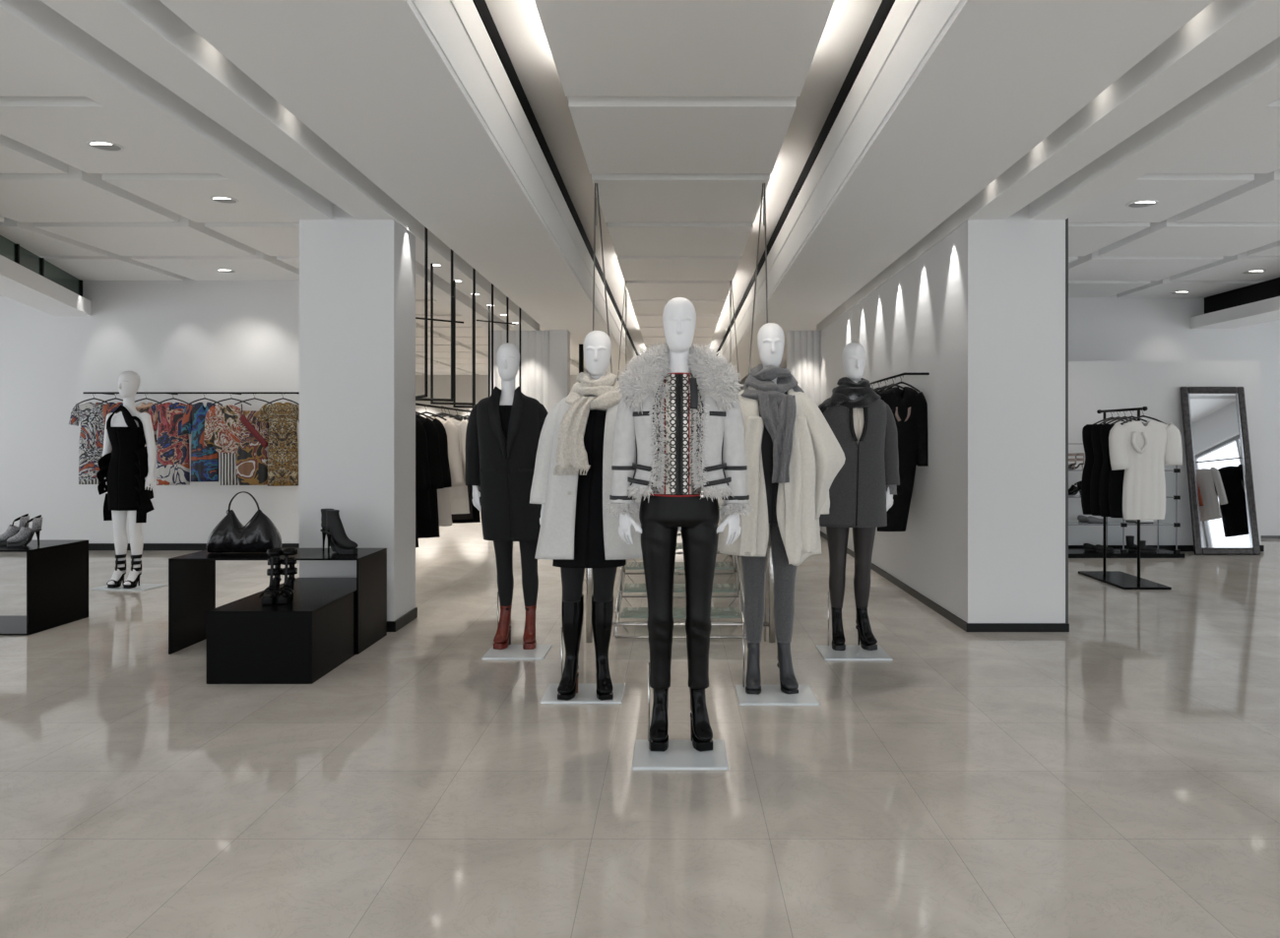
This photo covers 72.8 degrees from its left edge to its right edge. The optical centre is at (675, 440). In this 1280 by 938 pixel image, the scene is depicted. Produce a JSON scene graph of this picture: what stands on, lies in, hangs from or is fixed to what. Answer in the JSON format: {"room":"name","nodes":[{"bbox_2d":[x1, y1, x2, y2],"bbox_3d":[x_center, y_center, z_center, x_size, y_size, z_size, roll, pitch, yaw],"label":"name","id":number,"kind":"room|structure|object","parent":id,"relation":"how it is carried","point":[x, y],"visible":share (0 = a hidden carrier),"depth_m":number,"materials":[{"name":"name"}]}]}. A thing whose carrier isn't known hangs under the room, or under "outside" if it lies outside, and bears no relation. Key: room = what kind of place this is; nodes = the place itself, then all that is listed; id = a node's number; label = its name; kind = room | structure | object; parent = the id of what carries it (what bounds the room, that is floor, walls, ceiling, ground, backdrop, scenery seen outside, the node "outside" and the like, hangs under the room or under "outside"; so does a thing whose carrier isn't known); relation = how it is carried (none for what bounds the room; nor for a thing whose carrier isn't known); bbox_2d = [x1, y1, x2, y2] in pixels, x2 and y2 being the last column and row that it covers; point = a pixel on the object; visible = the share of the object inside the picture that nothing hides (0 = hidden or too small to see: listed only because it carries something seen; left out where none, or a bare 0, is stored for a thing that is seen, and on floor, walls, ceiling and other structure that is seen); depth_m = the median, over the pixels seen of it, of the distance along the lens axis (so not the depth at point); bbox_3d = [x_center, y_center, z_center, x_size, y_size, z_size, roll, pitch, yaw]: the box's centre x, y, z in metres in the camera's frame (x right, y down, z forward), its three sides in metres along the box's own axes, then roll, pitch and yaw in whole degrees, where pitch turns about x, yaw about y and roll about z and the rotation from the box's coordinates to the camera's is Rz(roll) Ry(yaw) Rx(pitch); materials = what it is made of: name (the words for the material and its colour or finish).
{"room":"clothing store","nodes":[
{"label":"clothing store","id":0,"kind":"room"},
{"bbox_2d":[0,255,91,316],"bbox_3d":[-6.014,-1.610,6.800,0.442,0.180,8.237,0,0,-20],"label":"wall","id":1,"kind":"structure","parent":0,"point":[19,284],"depth_m":9.19,"materials":[{"name":"white paint"}]},
{"bbox_2d":[0,235,80,295],"bbox_3d":[-5.919,-1.825,6.800,0.038,0.250,8.091,0,0,-20],"label":"window","id":2,"kind":"structure","parent":1,"relation":"in","point":[29,260],"depth_m":9.21,"materials":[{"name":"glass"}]},
{"bbox_2d":[15,244,82,296],"bbox_3d":[-6.464,-1.825,8.385,0.036,0.250,4.677,0,0,-20],"label":"window","id":3,"kind":"structure","parent":1,"relation":"in","point":[17,245],"depth_m":9.27,"materials":[{"name":"black"}]},
{"bbox_2d":[0,276,299,543],"bbox_3d":[-6.775,-0.338,10.700,5.650,3.375,0.200,0,0,0],"label":"wall","id":4,"kind":"structure","parent":0,"point":[188,335],"depth_m":10.60,"materials":[{"name":"white paint"}]},
{"bbox_2d":[82,391,299,394],"bbox_3d":[-5.730,-0.557,10.434,2.582,0.022,0.331,0,0,0],"label":"wall rail","id":5,"kind":"object","parent":4,"relation":"attached to","point":[104,393],"visible":0.88,"depth_m":10.27,"materials":[{"name":"black metal"}]},
{"bbox_2d":[68,402,104,484],"bbox_3d":[-6.898,0.038,10.281,0.534,0.971,0.092,0,0,-13],"label":"dress","id":6,"kind":"object","parent":5,"relation":"hanging from","point":[90,416],"visible":0.84,"depth_m":10.24,"materials":[{"name":"multicoloured fabric"}]},
{"bbox_2d":[97,395,123,405],"bbox_3d":[-6.641,-0.484,10.280,0.387,0.148,0.020,0,0,-11],"label":"clothes hanger","id":7,"kind":"object","parent":5,"relation":"hanging from","point":[115,398],"visible":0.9,"depth_m":10.27,"materials":[{"name":"black"}]},
{"bbox_2d":[101,402,123,450],"bbox_3d":[-6.641,0.013,10.281,0.293,0.921,0.093,0,0,-13],"label":"dress","id":8,"kind":"object","parent":7,"relation":"hanging from","point":[109,408],"visible":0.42,"depth_m":10.24,"materials":[{"name":"multicoloured fabric"}]},
{"bbox_2d":[134,395,161,404],"bbox_3d":[-6.279,-0.484,10.280,0.387,0.148,0.020,0,0,-11],"label":"clothes hanger","id":9,"kind":"object","parent":5,"relation":"hanging from","point":[146,398],"visible":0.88,"depth_m":10.28,"materials":[{"name":"black"}]},
{"bbox_2d":[134,402,157,445],"bbox_3d":[-6.279,-0.193,10.280,0.254,0.508,0.090,0,0,-11],"label":"blouse","id":10,"kind":"object","parent":9,"relation":"hanging from","point":[141,408],"visible":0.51,"depth_m":10.25,"materials":[{"name":"fabric"}]},
{"bbox_2d":[147,402,191,485],"bbox_3d":[-5.957,0.043,10.280,0.601,0.982,0.099,0,0,-11],"label":"dress","id":11,"kind":"object","parent":5,"relation":"hanging from","point":[172,450],"visible":0.97,"depth_m":10.24,"materials":[{"name":"multicoloured fabric"}]},
{"bbox_2d":[236,403,268,485],"bbox_3d":[-5.004,0.054,10.277,0.386,0.960,0.121,0,0,-11],"label":"dress","id":12,"kind":"object","parent":5,"relation":"hanging from","point":[252,452],"visible":0.98,"depth_m":10.24,"materials":[{"name":"multicoloured fabric"}]},
{"bbox_2d":[256,402,299,486],"bbox_3d":[-4.655,0.048,10.281,0.586,0.991,0.088,0,0,-13],"label":"dress","id":13,"kind":"object","parent":5,"relation":"hanging from","point":[283,448],"visible":0.95,"depth_m":10.24,"materials":[{"name":"gold fabric"}]},
{"bbox_2d":[88,543,299,550],"bbox_3d":[-6.775,1.308,10.592,5.650,0.085,0.015,0,0,0],"label":"baseboard","id":14,"kind":"structure","parent":4,"relation":"attached to","point":[92,546],"depth_m":10.58,"materials":[{"name":"black"}]},
{"bbox_2d":[180,402,221,481],"bbox_3d":[-5.583,0.023,10.279,0.522,0.941,0.097,0,0,-15],"label":"dress","id":15,"kind":"object","parent":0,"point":[204,459],"visible":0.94,"depth_m":10.24,"materials":[{"name":"fabric"}]},
{"bbox_2d":[203,404,241,485],"bbox_3d":[-5.311,0.058,10.268,0.503,0.952,0.114,0,0,-14],"label":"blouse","id":16,"kind":"object","parent":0,"point":[222,423],"visible":0.88,"depth_m":10.23,"materials":[{"name":"multicoloured fabric"}]},
{"bbox_2d":[0,0,610,375],"bbox_3d":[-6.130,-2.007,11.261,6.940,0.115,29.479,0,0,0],"label":"ceiling","id":17,"kind":"structure","parent":0,"point":[145,211],"depth_m":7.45,"materials":[{"name":"white paint"}]},
{"bbox_2d":[86,139,124,151],"bbox_3d":[-3.777,-1.972,5.740,0.210,0.056,0.210,0,0,0],"label":"ceiling light","id":18,"kind":"object","parent":17,"relation":"attached to","point":[98,145],"visible":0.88,"depth_m":5.74,"materials":[{"name":"white"}]},
{"bbox_2d":[209,195,239,203],"bbox_3d":[-3.659,-1.972,7.030,0.210,0.056,0.210,0,0,0],"label":"ceiling light","id":19,"kind":"object","parent":17,"relation":"attached to","point":[219,199],"visible":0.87,"depth_m":7.03,"materials":[{"name":"white"}]},
{"bbox_2d":[299,203,415,621],"bbox_3d":[-2.315,-0.300,6.350,0.670,3.300,0.500,0,0,0],"label":"column","id":20,"kind":"structure","parent":0,"point":[357,277],"depth_m":6.10,"materials":[{"name":"white paint"}]},
{"bbox_2d":[386,607,417,632],"bbox_3d":[-2.312,1.312,6.343,0.695,0.075,0.515,0,0,0],"label":"baseboard","id":21,"kind":"structure","parent":20,"relation":"attached to","point":[392,626],"depth_m":6.23,"materials":[{"name":"black"}]},
{"bbox_2d":[415,226,427,398],"bbox_3d":[-1.975,-0.997,6.610,0.022,1.366,0.597,0,0,-30],"label":"frame","id":22,"kind":"object","parent":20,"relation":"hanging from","point":[425,228],"visible":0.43,"depth_m":6.36,"materials":[{"name":"black metal"}]},
{"bbox_2d":[415,249,463,401],"bbox_3d":[-1.950,-0.997,6.994,0.519,1.366,0.026,0,0,-41],"label":"frame","id":23,"kind":"object","parent":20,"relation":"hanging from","point":[452,321],"visible":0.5,"depth_m":7.09,"materials":[{"name":"black metal"}]},
{"bbox_2d":[415,402,470,412],"bbox_3d":[-2.200,-0.305,8.950,0.020,0.019,4.400,0,0,0],"label":"rail","id":24,"kind":"object","parent":20,"relation":"attached to","point":[416,404],"visible":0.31,"depth_m":8.04,"materials":[{"name":"black metal"}]},
{"bbox_2d":[415,411,434,420],"bbox_3d":[-2.230,-0.233,7.360,0.387,0.148,0.020,0,0,-17],"label":"clothes hanger","id":25,"kind":"object","parent":24,"relation":"hanging from","point":[423,415],"visible":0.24,"depth_m":7.38,"materials":[{"name":"silver"}]},
{"bbox_2d":[415,415,451,538],"bbox_3d":[-2.226,0.312,7.345,0.636,1.037,0.138,0,0,-17],"label":"coat","id":26,"kind":"object","parent":25,"relation":"hanging from","point":[427,528],"visible":0.18,"depth_m":7.38,"materials":[{"name":"black fabric"}]},
{"bbox_2d":[430,405,461,421],"bbox_3d":[-2.100,-0.233,7.800,0.387,0.148,0.020,0,0,-17],"label":"clothes hanger","id":27,"kind":"object","parent":24,"relation":"hanging from","point":[441,406],"visible":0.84,"depth_m":7.80,"materials":[{"name":"black"}]},
{"bbox_2d":[436,417,467,498],"bbox_3d":[-2.096,0.159,7.785,0.636,0.732,0.139,0,0,-17],"label":"coat","id":28,"kind":"object","parent":27,"relation":"hanging from","point":[455,491],"visible":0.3,"depth_m":7.82,"materials":[{"name":"grey fabric"}]},
{"bbox_2d":[448,408,468,419],"bbox_3d":[-2.130,-0.233,8.460,0.387,0.148,0.020,0,0,-17],"label":"clothes hanger","id":29,"kind":"object","parent":24,"relation":"hanging from","point":[457,415],"visible":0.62,"depth_m":8.46,"materials":[{"name":"black"}]},
{"bbox_2d":[451,486,480,523],"bbox_3d":[-2.126,0.302,8.445,0.636,1.016,0.138,0,0,-17],"label":"coat","id":30,"kind":"object","parent":29,"relation":"hanging from","point":[476,513],"visible":0.06,"depth_m":8.46,"materials":[{"name":"black fabric"}]},
{"bbox_2d":[430,263,475,405],"bbox_3d":[-1.985,-0.997,7.745,0.428,1.366,0.022,0,0,-41],"label":"frame","id":31,"kind":"object","parent":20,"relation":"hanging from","point":[431,265],"visible":0.86,"depth_m":7.74,"materials":[{"name":"black metal"}]},
{"bbox_2d":[452,280,493,408],"bbox_3d":[-1.985,-0.997,8.525,0.428,1.366,0.022,0,0,-41],"label":"frame","id":32,"kind":"object","parent":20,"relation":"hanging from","point":[454,406],"visible":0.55,"depth_m":8.40,"materials":[{"name":"black metal"}]},
{"bbox_2d":[476,296,515,343],"bbox_3d":[-1.950,-0.997,9.334,0.519,1.366,0.026,0,0,-41],"label":"frame","id":33,"kind":"object","parent":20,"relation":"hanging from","point":[506,323],"visible":0.36,"depth_m":9.43,"materials":[{"name":"black metal"}]},
{"bbox_2d":[488,305,520,396],"bbox_3d":[-1.985,-0.997,10.085,0.428,1.366,0.022,0,0,-41],"label":"frame","id":34,"kind":"object","parent":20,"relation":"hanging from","point":[488,305],"visible":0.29,"depth_m":9.95,"materials":[{"name":"black metal"}]},
{"bbox_2d":[423,416,463,526],"bbox_3d":[-2.176,0.275,7.565,0.636,0.963,0.139,0,0,-17],"label":"coat","id":35,"kind":"object","parent":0,"point":[453,438],"visible":0.24,"depth_m":7.60,"materials":[{"name":"beige fabric"}]},
{"bbox_2d":[490,330,549,412],"bbox_3d":[-2.220,-0.102,12.350,0.880,2.905,0.140,0,0,0],"label":"wall","id":36,"kind":"structure","parent":0,"point":[535,345],"depth_m":12.28,"materials":[{"name":"white paint"}]},
{"bbox_2d":[549,329,570,410],"bbox_3d":[-1.645,-0.102,12.350,0.250,2.905,0.300,0,0,0],"label":"wall","id":37,"kind":"structure","parent":0,"point":[559,340],"depth_m":12.20,"materials":[{"name":"white paint"}]},
{"bbox_2d":[415,371,750,418],"bbox_3d":[0.000,-0.400,26.100,19.200,3.500,0.200,0,0,0],"label":"wall","id":38,"kind":"structure","parent":0,"point":[441,383],"depth_m":26.00,"materials":[{"name":"white paint"}]},
{"bbox_2d":[411,0,633,360],"bbox_3d":[-0.946,-1.722,11.000,0.008,0.285,30.000,0,0,0],"label":"trim","id":39,"kind":"structure","parent":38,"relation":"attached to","point":[413,1],"depth_m":4.69,"materials":[{"name":"white paint"}]},
{"bbox_2d":[472,0,639,356],"bbox_3d":[-0.963,-2.120,11.000,0.035,0.120,30.000,0,0,0],"label":"trim","id":40,"kind":"structure","parent":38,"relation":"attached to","point":[480,5],"depth_m":5.75,"materials":[{"name":"black metal"}]},
{"bbox_2d":[570,300,637,384],"bbox_3d":[-1.285,-1.810,19.300,0.670,0.520,13.400,0,0,0],"label":"trim","id":41,"kind":"structure","parent":38,"relation":"attached to","point":[577,339],"depth_m":15.24,"materials":[{"name":"white paint"}]},
{"bbox_2d":[717,299,786,382],"bbox_3d":[1.365,-1.810,19.300,0.670,0.520,13.400,0,0,0],"label":"trim","id":42,"kind":"structure","parent":38,"relation":"attached to","point":[743,347],"depth_m":15.49,"materials":[{"name":"white paint"}]},
{"bbox_2d":[716,0,895,355],"bbox_3d":[1.042,-2.120,11.000,0.035,0.120,30.000,0,0,0],"label":"trim","id":43,"kind":"structure","parent":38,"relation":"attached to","point":[885,6],"depth_m":5.73,"materials":[{"name":"black metal"}]},
{"bbox_2d":[721,0,961,360],"bbox_3d":[1.026,-1.722,11.000,0.008,0.285,30.000,0,0,0],"label":"trim","id":44,"kind":"structure","parent":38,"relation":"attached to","point":[955,7],"depth_m":4.69,"materials":[{"name":"white paint"}]},
{"bbox_2d":[0,511,1279,937],"bbox_3d":[0.000,1.400,11.000,20.000,0.100,32.000,0,0,0],"label":"floor","id":45,"kind":"structure","parent":0,"point":[1117,774],"depth_m":3.42,"materials":[{"name":"tile"}]},
{"bbox_2d":[0,539,88,636],"bbox_3d":[-5.284,1.056,6.290,1.633,0.589,0.620,0,0,0],"label":"display table","id":46,"kind":"object","parent":45,"relation":"on","point":[57,570],"visible":1,"depth_m":6.26,"materials":[{"name":"black wood"}]},
{"bbox_2d":[0,513,29,545],"bbox_3d":[-4.836,0.650,6.319,0.217,0.220,0.084,0,0,-14],"label":"sandal","id":47,"kind":"object","parent":46,"relation":"on","point":[12,530],"visible":0.66,"depth_m":6.30,"materials":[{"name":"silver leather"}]},
{"bbox_2d":[6,514,42,546],"bbox_3d":[-4.668,0.650,6.218,0.217,0.220,0.084,0,0,-14],"label":"shoe","id":48,"kind":"object","parent":46,"relation":"on","point":[26,533],"visible":1,"depth_m":6.20,"materials":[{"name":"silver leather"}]},
{"bbox_2d":[91,371,168,591],"bbox_3d":[-5.000,0.359,7.924,0.553,1.982,0.310,0,0,9],"label":"mannequin","id":49,"kind":"object","parent":45,"relation":"on","point":[125,473],"visible":1,"depth_m":7.85},
{"bbox_2d":[168,548,386,654],"bbox_3d":[-2.592,1.048,5.720,1.195,0.604,0.540,0,0,0],"label":"display table","id":50,"kind":"object","parent":45,"relation":"on","point":[191,576],"visible":0.8,"depth_m":5.65,"materials":[{"name":"black wood"}]},
{"bbox_2d":[206,491,281,553],"bbox_3d":[-2.855,0.542,5.739,0.433,0.403,0.204,0,0,-3],"label":"handbag","id":51,"kind":"object","parent":50,"relation":"on","point":[229,535],"visible":1,"depth_m":5.68,"materials":[{"name":"black leather"}]},
{"bbox_2d":[320,509,337,552],"bbox_3d":[-2.263,0.603,5.785,0.213,0.285,0.084,0,0,9],"label":"boot","id":52,"kind":"object","parent":50,"relation":"on","point":[323,511],"visible":0.29,"depth_m":5.76,"materials":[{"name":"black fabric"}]},
{"bbox_2d":[325,510,357,554],"bbox_3d":[-2.188,0.603,5.685,0.213,0.285,0.084,0,0,9],"label":"boot","id":53,"kind":"object","parent":50,"relation":"on","point":[343,544],"visible":1,"depth_m":5.66,"materials":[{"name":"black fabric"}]},
{"bbox_2d":[206,577,356,684],"bbox_3d":[-2.302,1.149,5.375,0.584,0.403,1.170,0,0,0],"label":"display table","id":54,"kind":"object","parent":45,"relation":"on","point":[300,641],"visible":0.92,"depth_m":4.79,"materials":[{"name":"black wood"}]},
{"bbox_2d":[258,548,283,604],"bbox_3d":[-2.355,0.796,5.060,0.093,0.300,0.191,0,0,-6],"label":"heels","id":55,"kind":"object","parent":54,"relation":"on","point":[274,587],"visible":0.93,"depth_m":5.06,"materials":[{"name":"black leather"}]},
{"bbox_2d":[273,548,297,604],"bbox_3d":[-2.280,0.796,5.080,0.093,0.300,0.191,0,0,-6],"label":"heels","id":56,"kind":"object","parent":54,"relation":"on","point":[286,596],"visible":1,"depth_m":5.08,"materials":[{"name":"black leather"}]},
{"bbox_2d":[464,343,551,659],"bbox_3d":[-1.060,0.359,5.561,0.618,1.982,0.483,0,0,0],"label":"mannequin","id":57,"kind":"object","parent":45,"relation":"on","point":[504,428],"visible":0.91,"depth_m":5.54},
{"bbox_2d":[578,344,583,383],"bbox_3d":[-1.523,-0.100,14.030,0.072,2.900,0.060,0,0,0],"label":"trim","id":58,"kind":"structure","parent":45,"relation":"on","point":[581,347],"depth_m":14.00,"materials":[{"name":"black metal"}]},
{"bbox_2d":[529,330,642,703],"bbox_3d":[-0.439,0.387,4.554,0.656,1.927,0.413,0,0,0],"label":"mannequin","id":59,"kind":"object","parent":45,"relation":"on","point":[572,480],"visible":0.93,"depth_m":4.45},
{"bbox_2d":[606,297,752,769],"bbox_3d":[0.016,0.359,3.792,0.661,1.982,0.503,0,0,0],"label":"mannequin","id":60,"kind":"object","parent":45,"relation":"on","point":[679,445],"visible":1,"depth_m":3.76},
{"bbox_2d":[717,322,845,705],"bbox_3d":[0.511,0.359,4.613,0.607,1.982,0.565,0,0,41],"label":"mannequin","id":61,"kind":"object","parent":45,"relation":"on","point":[794,457],"visible":0.88,"depth_m":4.54},
{"bbox_2d":[815,342,899,660],"bbox_3d":[1.144,0.359,5.540,0.612,1.982,0.480,0,0,0],"label":"mannequin","id":62,"kind":"object","parent":45,"relation":"on","point":[861,494],"visible":0.9,"depth_m":5.51},
{"bbox_2d":[1078,406,1171,589],"bbox_3d":[4.270,0.523,8.285,0.460,1.654,0.960,0,0,0],"label":"rack","id":63,"kind":"object","parent":45,"relation":"on","point":[1118,579],"visible":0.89,"depth_m":8.20,"materials":[{"name":"black metal"}]},
{"bbox_2d":[1098,411,1132,424],"bbox_3d":[4.260,-0.210,8.330,0.387,0.148,0.020,0,0,6],"label":"clothes hanger","id":64,"kind":"object","parent":63,"relation":"hanging from","point":[1117,412],"visible":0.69,"depth_m":8.33,"materials":[{"name":"black"}]},
{"bbox_2d":[1089,424,1103,515],"bbox_3d":[4.180,0.287,8.330,0.374,0.882,0.090,0,0,6],"label":"dress","id":65,"kind":"object","parent":64,"relation":"hanging from","point":[1096,429],"visible":0.3,"depth_m":8.32,"materials":[{"name":"black fabric"}]},
{"bbox_2d":[1104,410,1143,424],"bbox_3d":[4.260,-0.210,8.210,0.387,0.148,0.020,0,0,6],"label":"clothes hanger","id":66,"kind":"object","parent":63,"relation":"hanging from","point":[1123,411],"visible":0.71,"depth_m":8.21,"materials":[{"name":"black"}]},
{"bbox_2d":[1098,424,1111,516],"bbox_3d":[4.210,0.288,8.210,0.374,0.881,0.089,0,0,6],"label":"dress","id":67,"kind":"object","parent":66,"relation":"hanging from","point":[1105,429],"visible":0.3,"depth_m":8.20,"materials":[{"name":"black fabric"}]},
{"bbox_2d":[1108,423,1144,517],"bbox_3d":[4.240,0.288,8.090,0.374,0.881,0.090,0,0,6],"label":"dress","id":68,"kind":"object","parent":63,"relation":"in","point":[1116,483],"visible":0.18,"depth_m":8.07,"materials":[{"name":"black fabric"}]},
{"bbox_2d":[1108,421,1182,519],"bbox_3d":[4.278,0.275,7.875,0.661,0.897,0.145,0,0,-2],"label":"shirt","id":69,"kind":"object","parent":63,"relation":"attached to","point":[1141,450],"visible":1,"depth_m":7.85,"materials":[{"name":"white fabric"}]},
{"bbox_2d":[1068,443,1184,558],"bbox_3d":[4.610,0.686,10.130,2.420,1.327,0.460,0,0,0],"label":"shelving","id":70,"kind":"object","parent":45,"relation":"on","point":[1168,527],"visible":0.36,"depth_m":10.00,"materials":[{"name":"black metal"}]},
{"bbox_2d":[1068,480,1081,496],"bbox_3d":[4.682,0.566,10.190,0.210,0.175,0.084,0,0,0],"label":"shoe","id":71,"kind":"object","parent":70,"relation":"on","point":[1073,490],"visible":0.75,"depth_m":10.16,"materials":[{"name":"black leather"}]},
{"bbox_2d":[1125,535,1137,550],"bbox_3d":[5.409,1.212,10.197,0.236,0.170,0.079,0,0,-11],"label":"shoe","id":72,"kind":"object","parent":70,"relation":"on","point":[1130,545],"visible":0.68,"depth_m":10.16,"materials":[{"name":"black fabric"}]},
{"bbox_2d":[1140,540,1156,552],"bbox_3d":[5.473,1.232,10.054,0.236,0.130,0.079,0,0,-6],"label":"shoe","id":73,"kind":"object","parent":70,"relation":"on","point":[1143,547],"visible":0.84,"depth_m":10.02,"materials":[{"name":"black fabric"}]},
{"bbox_2d":[1179,386,1260,555],"bbox_3d":[6.467,0.353,10.300,0.765,1.990,0.334,0,0,0],"label":"floor mirror","id":74,"kind":"object","parent":45,"relation":"on","point":[1220,480],"visible":1,"depth_m":10.29,"materials":[{"name":"grey wood"}]},
{"bbox_2d":[539,324,816,371],"bbox_3d":[0.000,-2.234,10.750,20.000,0.332,31.500,0,0,0],"label":"ceiling","id":75,"kind":"structure","parent":0,"point":[574,350],"depth_m":20.92,"materials":[{"name":"white paint"}]},
{"bbox_2d":[484,0,882,356],"bbox_3d":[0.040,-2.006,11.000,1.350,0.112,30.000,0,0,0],"label":"ceiling","id":76,"kind":"structure","parent":0,"point":[681,111],"depth_m":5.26,"materials":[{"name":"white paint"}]},
{"bbox_2d":[585,183,775,642],"bbox_3d":[0.035,-0.374,8.225,1.600,3.454,4.932,0,0,0],"label":"staircase","id":77,"kind":"structure","parent":76,"relation":"hanging from","point":[626,612],"depth_m":6.25,"materials":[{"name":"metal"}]},
{"bbox_2d":[786,330,820,528],"bbox_3d":[1.830,-0.102,12.350,0.460,2.905,0.140,0,0,0],"label":"wall","id":78,"kind":"structure","parent":0,"point":[802,347],"depth_m":12.29,"materials":[{"name":"white paint"}]},
{"bbox_2d":[820,203,1065,623],"bbox_3d":[2.402,-0.300,9.350,0.685,3.300,6.500,0,0,0],"label":"wall","id":79,"kind":"structure","parent":0,"point":[981,311],"depth_m":6.10,"materials":[{"name":"white paint"}]},
{"bbox_2d":[869,372,929,384],"bbox_3d":[1.946,-0.535,8.195,0.205,0.020,2.410,0,0,0],"label":"wall rail","id":80,"kind":"object","parent":79,"relation":"attached to","point":[905,373],"visible":0.55,"depth_m":7.01,"materials":[{"name":"black metal"}]},
{"bbox_2d":[877,386,928,531],"bbox_3d":[1.865,0.156,7.097,0.421,1.184,0.081,0,0,3],"label":"dress","id":81,"kind":"object","parent":80,"relation":"hanging from","point":[909,408],"visible":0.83,"depth_m":7.07,"materials":[{"name":"black fabric"}]},
{"bbox_2d":[820,530,1069,632],"bbox_3d":[2.405,1.320,9.193,0.720,0.060,6.215,0,0,0],"label":"baseboard","id":82,"kind":"structure","parent":79,"relation":"attached to","point":[968,627],"depth_m":6.09,"materials":[{"name":"black wood"}]},
{"bbox_2d":[746,0,1279,333],"bbox_3d":[1.925,-1.810,4.300,1.790,0.520,16.600,0,0,0],"label":"ceiling","id":83,"kind":"structure","parent":79,"relation":"attached to","point":[1055,107],"depth_m":4.27,"materials":[{"name":"white paint"}]},
{"bbox_2d":[1065,218,1068,623],"bbox_3d":[2.755,-0.150,6.120,0.020,3.000,0.040,0,0,0],"label":"trim","id":84,"kind":"structure","parent":79,"relation":"attached to","point":[1066,220],"depth_m":6.10,"materials":[{"name":"grey"}]},
{"bbox_2d":[1081,424,1094,514],"bbox_3d":[4.150,0.287,8.450,0.374,0.882,0.087,0,0,6],"label":"dress","id":85,"kind":"object","parent":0,"point":[1086,431],"visible":0.37,"depth_m":8.44,"materials":[{"name":"black fabric"}]},
{"bbox_2d":[1068,361,1264,551],"bbox_3d":[4.933,0.195,10.553,4.375,2.310,0.135,0,0,0],"label":"wall","id":86,"kind":"structure","parent":0,"point":[1093,386],"depth_m":10.50,"materials":[{"name":"white paint"}]},
{"bbox_2d":[1068,98,1279,297],"bbox_3d":[6.170,-2.007,4.210,6.860,0.115,15.379,0,0,0],"label":"ceiling","id":87,"kind":"structure","parent":0,"point":[1215,219],"depth_m":7.91,"materials":[{"name":"white paint"}]},
{"bbox_2d":[1125,199,1158,208],"bbox_3d":[3.851,-1.972,7.150,0.240,0.056,0.240,0,0,0],"label":"ceiling light","id":88,"kind":"object","parent":87,"relation":"attached to","point":[1143,203],"visible":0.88,"depth_m":7.15,"materials":[{"name":"white"}]},
{"bbox_2d":[1068,294,1279,535],"bbox_3d":[6.173,-0.338,11.960,6.855,3.375,0.180,0,0,0],"label":"wall","id":89,"kind":"structure","parent":0,"point":[1114,328],"depth_m":11.87,"materials":[{"name":"white paint"}]},
{"bbox_2d":[1190,296,1279,328],"bbox_3d":[7.325,-1.600,7.435,0.550,0.160,8.870,0,0,0],"label":"wall","id":90,"kind":"structure","parent":0,"point":[1266,310],"depth_m":10.99,"materials":[{"name":"white paint"}]},
{"bbox_2d":[1204,277,1279,314],"bbox_3d":[7.270,-1.815,7.435,0.060,0.270,8.870,0,0,0],"label":"window","id":91,"kind":"structure","parent":90,"relation":"in","point":[1270,288],"depth_m":11.05,"materials":[{"name":"black glass"}]},
{"label":"clothes hanger","id":92,"kind":"object","parent":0,"visible":0},
{"bbox_2d":[415,417,431,547],"bbox_3d":[-2.277,0.328,6.907,0.636,1.069,0.141,0,0,-17],"label":"coat","id":93,"kind":"object","parent":92,"relation":"hanging from","point":[422,476],"visible":0.1,"depth_m":6.95,"materials":[{"name":"black fabric"}]},
{"label":"clothes hanger","id":94,"kind":"object","parent":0,"visible":0},
{"bbox_2d":[415,417,444,519],"bbox_3d":[-2.236,0.224,7.126,0.636,0.862,0.140,0,0,-17],"label":"jacket","id":95,"kind":"object","parent":94,"relation":"hanging from","point":[423,512],"visible":0.19,"depth_m":7.16,"materials":[{"name":"black fabric"}]},
{"label":"clothes hanger","id":96,"kind":"object","parent":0,"visible":0},
{"bbox_2d":[449,417,469,513],"bbox_3d":[-2.126,0.239,8.005,0.636,0.892,0.138,0,0,-17],"label":"coat","id":97,"kind":"object","parent":96,"relation":"hanging from","point":[458,505],"visible":0.09,"depth_m":8.02,"materials":[{"name":"grey fabric"}]},
{"label":"clothes hanger","id":98,"kind":"object","parent":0,"visible":0},
{"bbox_2d":[450,418,472,519],"bbox_3d":[-2.146,0.275,8.226,0.636,0.963,0.140,0,0,-17],"label":"jacket","id":99,"kind":"object","parent":98,"relation":"hanging from","point":[454,516],"visible":0.09,"depth_m":8.26,"materials":[{"name":"black fabric"}]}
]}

